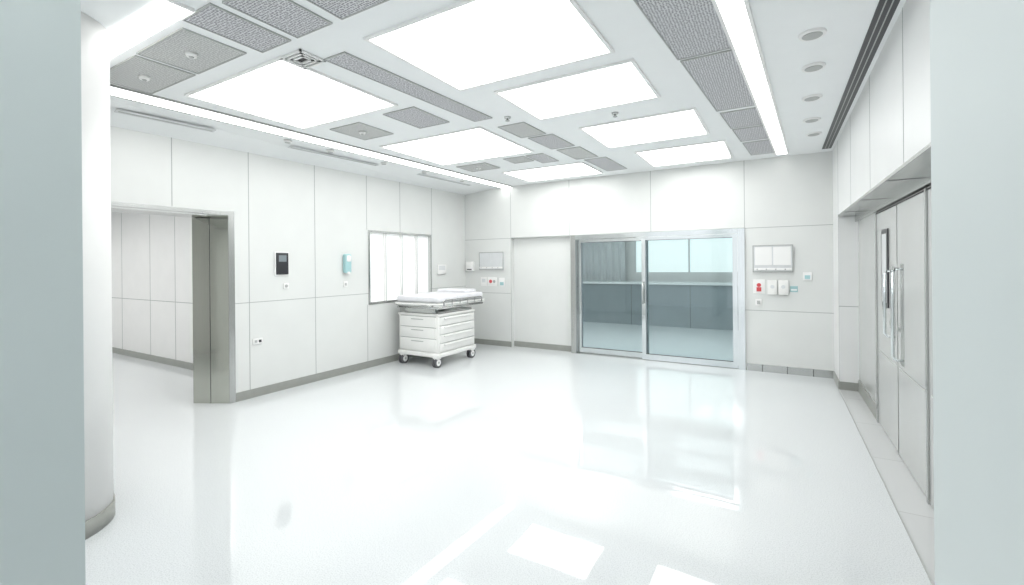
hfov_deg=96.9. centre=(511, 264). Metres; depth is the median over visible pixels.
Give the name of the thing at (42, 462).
wall
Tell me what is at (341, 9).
ceiling vent
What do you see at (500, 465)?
floor
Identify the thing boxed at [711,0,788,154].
ceiling light strip
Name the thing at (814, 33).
recessed light
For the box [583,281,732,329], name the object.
half wall
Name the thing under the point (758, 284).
warning sign
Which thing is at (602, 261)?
curtain
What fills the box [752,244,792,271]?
x-ray viewer
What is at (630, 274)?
wall
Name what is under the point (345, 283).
wall socket
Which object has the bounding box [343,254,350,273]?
dispenser
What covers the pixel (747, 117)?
ceiling vent
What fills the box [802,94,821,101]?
recessed light
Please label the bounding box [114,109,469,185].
diffuser
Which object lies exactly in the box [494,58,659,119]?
ceiling light panel
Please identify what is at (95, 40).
column
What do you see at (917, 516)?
floor
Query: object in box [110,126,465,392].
wall
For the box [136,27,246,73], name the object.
ceiling vent
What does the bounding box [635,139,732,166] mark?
ceiling light panel
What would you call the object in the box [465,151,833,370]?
wall
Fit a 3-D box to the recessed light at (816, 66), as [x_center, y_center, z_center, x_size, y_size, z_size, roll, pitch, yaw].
[2.253,-1.475,3.390,0.160,0.029,0.160,-1,0,30]
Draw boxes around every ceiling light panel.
[184,56,397,128]
[363,0,614,90]
[379,126,533,164]
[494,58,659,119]
[502,162,603,181]
[579,107,708,147]
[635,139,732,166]
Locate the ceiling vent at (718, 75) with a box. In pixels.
[680,49,754,111]
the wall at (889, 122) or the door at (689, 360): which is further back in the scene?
the door at (689, 360)
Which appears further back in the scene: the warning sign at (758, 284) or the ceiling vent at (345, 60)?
the warning sign at (758, 284)
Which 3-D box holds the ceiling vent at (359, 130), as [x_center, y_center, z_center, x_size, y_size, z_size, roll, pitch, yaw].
[-1.625,-1.428,4.921,0.456,0.036,0.476,-1,0,30]
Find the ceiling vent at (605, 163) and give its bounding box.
[584,157,626,170]
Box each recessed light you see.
[798,27,826,41]
[801,62,825,72]
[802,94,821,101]
[803,117,820,122]
[805,131,821,136]
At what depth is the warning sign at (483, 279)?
8.77 m
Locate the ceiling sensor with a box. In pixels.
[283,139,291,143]
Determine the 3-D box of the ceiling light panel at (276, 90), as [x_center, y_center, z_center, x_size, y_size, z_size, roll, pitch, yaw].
[-1.897,-1.435,3.962,1.350,0.016,1.120,-1,0,30]
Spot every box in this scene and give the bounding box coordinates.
[466,262,473,270]
[767,280,776,294]
[778,280,787,294]
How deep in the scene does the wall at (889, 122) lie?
3.74 m
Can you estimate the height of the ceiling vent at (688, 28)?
0.010 m
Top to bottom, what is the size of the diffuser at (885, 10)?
0.008 m
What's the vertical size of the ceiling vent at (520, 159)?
0.010 m
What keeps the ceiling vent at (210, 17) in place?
in the ceiling at (778, 23)
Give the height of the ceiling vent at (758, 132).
0.010 m
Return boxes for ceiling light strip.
[109,0,194,58]
[110,84,511,187]
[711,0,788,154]
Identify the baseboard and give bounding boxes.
[112,347,192,369]
[236,354,414,401]
[474,338,570,351]
[747,363,832,378]
[833,371,875,418]
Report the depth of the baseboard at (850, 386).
5.28 m
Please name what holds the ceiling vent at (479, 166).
in the ceiling at (778, 23)
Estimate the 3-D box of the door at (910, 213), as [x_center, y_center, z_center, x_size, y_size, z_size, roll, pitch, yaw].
[2.841,0.517,3.243,0.126,1.973,0.805,-1,0,30]
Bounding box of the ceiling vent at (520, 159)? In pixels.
[503,156,533,163]
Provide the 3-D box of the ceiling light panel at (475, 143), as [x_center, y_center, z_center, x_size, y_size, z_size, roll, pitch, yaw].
[-0.667,-1.446,5.675,1.480,0.016,1.220,-1,0,30]
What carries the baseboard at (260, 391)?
attached to the wall at (318, 215)
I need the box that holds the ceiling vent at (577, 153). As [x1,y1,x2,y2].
[557,146,597,159]
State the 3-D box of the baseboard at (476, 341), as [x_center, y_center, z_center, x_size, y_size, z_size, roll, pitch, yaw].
[0.087,1.489,8.470,2.260,0.100,0.112,-1,0,30]
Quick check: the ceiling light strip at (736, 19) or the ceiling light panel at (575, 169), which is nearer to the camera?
the ceiling light strip at (736, 19)
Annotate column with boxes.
[81,12,114,539]
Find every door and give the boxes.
[577,238,649,357]
[641,234,738,367]
[877,205,898,452]
[890,192,925,495]
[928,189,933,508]
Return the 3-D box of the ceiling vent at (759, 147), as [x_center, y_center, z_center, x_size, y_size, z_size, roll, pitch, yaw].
[3.154,-1.483,5.765,0.300,0.010,0.791,-1,0,35]
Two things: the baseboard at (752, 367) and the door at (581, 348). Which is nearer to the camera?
the baseboard at (752, 367)
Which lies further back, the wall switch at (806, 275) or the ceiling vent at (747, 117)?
the wall switch at (806, 275)
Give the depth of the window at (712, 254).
11.84 m
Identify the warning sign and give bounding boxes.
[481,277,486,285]
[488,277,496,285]
[753,279,764,293]
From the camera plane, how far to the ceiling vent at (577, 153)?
5.97 m
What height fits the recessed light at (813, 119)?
0.029 m
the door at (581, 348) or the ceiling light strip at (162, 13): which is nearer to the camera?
the ceiling light strip at (162, 13)
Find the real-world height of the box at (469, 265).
0.180 m
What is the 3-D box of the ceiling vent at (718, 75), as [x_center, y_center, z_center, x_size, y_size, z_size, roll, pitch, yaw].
[1.740,-1.470,3.725,0.352,0.010,1.346,-1,0,35]
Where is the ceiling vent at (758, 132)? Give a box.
[732,125,767,141]
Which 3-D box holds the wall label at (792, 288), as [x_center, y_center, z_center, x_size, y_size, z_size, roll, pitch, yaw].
[3.852,0.336,6.199,0.090,0.080,0.012,-1,0,30]
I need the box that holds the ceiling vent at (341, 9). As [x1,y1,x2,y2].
[307,0,388,19]
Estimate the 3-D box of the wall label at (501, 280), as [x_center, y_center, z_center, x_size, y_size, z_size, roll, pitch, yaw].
[-0.191,0.332,8.567,0.120,0.160,0.014,-1,0,30]
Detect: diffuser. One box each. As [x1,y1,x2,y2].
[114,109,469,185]
[822,0,899,148]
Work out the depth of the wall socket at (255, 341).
5.38 m
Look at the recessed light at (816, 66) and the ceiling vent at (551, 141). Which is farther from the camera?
the ceiling vent at (551, 141)
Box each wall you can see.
[0,0,85,584]
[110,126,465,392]
[111,212,192,362]
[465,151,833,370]
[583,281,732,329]
[625,241,732,281]
[832,0,930,504]
[930,0,1023,584]
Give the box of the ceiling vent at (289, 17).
[222,0,332,38]
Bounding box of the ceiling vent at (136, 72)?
[110,55,195,93]
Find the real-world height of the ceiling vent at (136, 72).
0.036 m
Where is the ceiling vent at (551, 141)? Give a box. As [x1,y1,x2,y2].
[528,134,574,148]
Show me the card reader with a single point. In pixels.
(441, 269)
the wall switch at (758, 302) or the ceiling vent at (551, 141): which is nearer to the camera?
the ceiling vent at (551, 141)
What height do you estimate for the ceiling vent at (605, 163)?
0.010 m
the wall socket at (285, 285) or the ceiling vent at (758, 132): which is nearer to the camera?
the ceiling vent at (758, 132)
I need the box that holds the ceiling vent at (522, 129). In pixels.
[498,122,545,137]
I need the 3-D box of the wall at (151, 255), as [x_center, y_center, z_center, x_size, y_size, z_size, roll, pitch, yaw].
[-7.212,0.303,5.707,6.780,2.600,4.550,-1,0,30]
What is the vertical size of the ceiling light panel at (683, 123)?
0.016 m
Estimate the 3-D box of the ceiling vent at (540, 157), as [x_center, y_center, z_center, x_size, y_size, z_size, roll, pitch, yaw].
[0.421,-1.459,6.237,0.256,0.010,0.516,-1,0,30]
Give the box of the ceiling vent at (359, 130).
[330,122,393,139]
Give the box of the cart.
[394,288,484,367]
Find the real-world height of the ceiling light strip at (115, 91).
0.016 m
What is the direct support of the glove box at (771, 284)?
attached to the wall at (784, 200)
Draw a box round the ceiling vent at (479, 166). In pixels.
[456,162,499,171]
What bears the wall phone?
attached to the wall at (318, 215)
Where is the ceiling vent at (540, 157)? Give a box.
[525,153,558,162]
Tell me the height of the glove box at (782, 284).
0.200 m
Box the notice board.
[479,252,503,269]
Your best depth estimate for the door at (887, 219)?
3.87 m
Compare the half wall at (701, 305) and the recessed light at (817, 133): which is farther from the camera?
the half wall at (701, 305)
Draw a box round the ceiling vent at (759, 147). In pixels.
[742,139,773,155]
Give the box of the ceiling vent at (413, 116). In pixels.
[383,106,449,128]
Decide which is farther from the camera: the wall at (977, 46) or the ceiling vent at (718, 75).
the ceiling vent at (718, 75)
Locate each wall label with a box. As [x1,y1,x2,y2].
[499,278,504,285]
[790,286,797,291]
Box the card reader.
[437,265,445,274]
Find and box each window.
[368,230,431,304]
[634,238,737,271]
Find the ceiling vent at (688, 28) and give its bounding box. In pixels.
[633,0,730,60]
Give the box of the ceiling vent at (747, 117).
[720,107,762,128]
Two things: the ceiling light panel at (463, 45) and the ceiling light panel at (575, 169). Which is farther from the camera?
the ceiling light panel at (575, 169)
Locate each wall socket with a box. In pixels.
[252,338,262,344]
[283,283,288,288]
[343,281,347,286]
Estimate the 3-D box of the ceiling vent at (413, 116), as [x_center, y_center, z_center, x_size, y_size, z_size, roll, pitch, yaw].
[-0.939,-1.447,4.490,0.396,0.010,0.526,-1,0,30]
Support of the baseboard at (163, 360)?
attached to the wall at (151, 255)
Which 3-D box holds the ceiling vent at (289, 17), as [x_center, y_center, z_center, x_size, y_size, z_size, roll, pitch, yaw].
[-1.336,-1.443,2.607,0.336,0.010,0.456,-1,0,30]
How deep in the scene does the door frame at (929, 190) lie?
2.82 m
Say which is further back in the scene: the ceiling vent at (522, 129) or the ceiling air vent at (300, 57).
the ceiling vent at (522, 129)
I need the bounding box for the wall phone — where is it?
[274,252,288,275]
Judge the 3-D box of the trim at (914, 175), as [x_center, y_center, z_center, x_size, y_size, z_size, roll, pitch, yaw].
[2.679,-0.538,3.147,0.194,0.090,5.245,-1,0,30]
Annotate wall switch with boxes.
[755,299,761,305]
[803,272,811,280]
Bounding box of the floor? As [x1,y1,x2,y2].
[85,322,931,584]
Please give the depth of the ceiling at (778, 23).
3.78 m
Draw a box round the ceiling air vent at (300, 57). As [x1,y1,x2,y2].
[279,49,325,69]
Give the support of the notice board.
attached to the wall at (784, 200)
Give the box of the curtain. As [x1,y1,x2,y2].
[582,242,624,280]
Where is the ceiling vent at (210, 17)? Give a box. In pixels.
[182,3,290,52]
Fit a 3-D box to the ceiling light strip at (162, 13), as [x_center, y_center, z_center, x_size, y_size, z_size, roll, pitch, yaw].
[-2.383,-1.431,2.827,1.290,0.016,0.140,-1,0,30]
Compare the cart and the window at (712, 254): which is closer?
the cart
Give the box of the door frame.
[111,201,235,403]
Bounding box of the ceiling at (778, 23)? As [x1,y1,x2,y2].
[80,0,905,194]

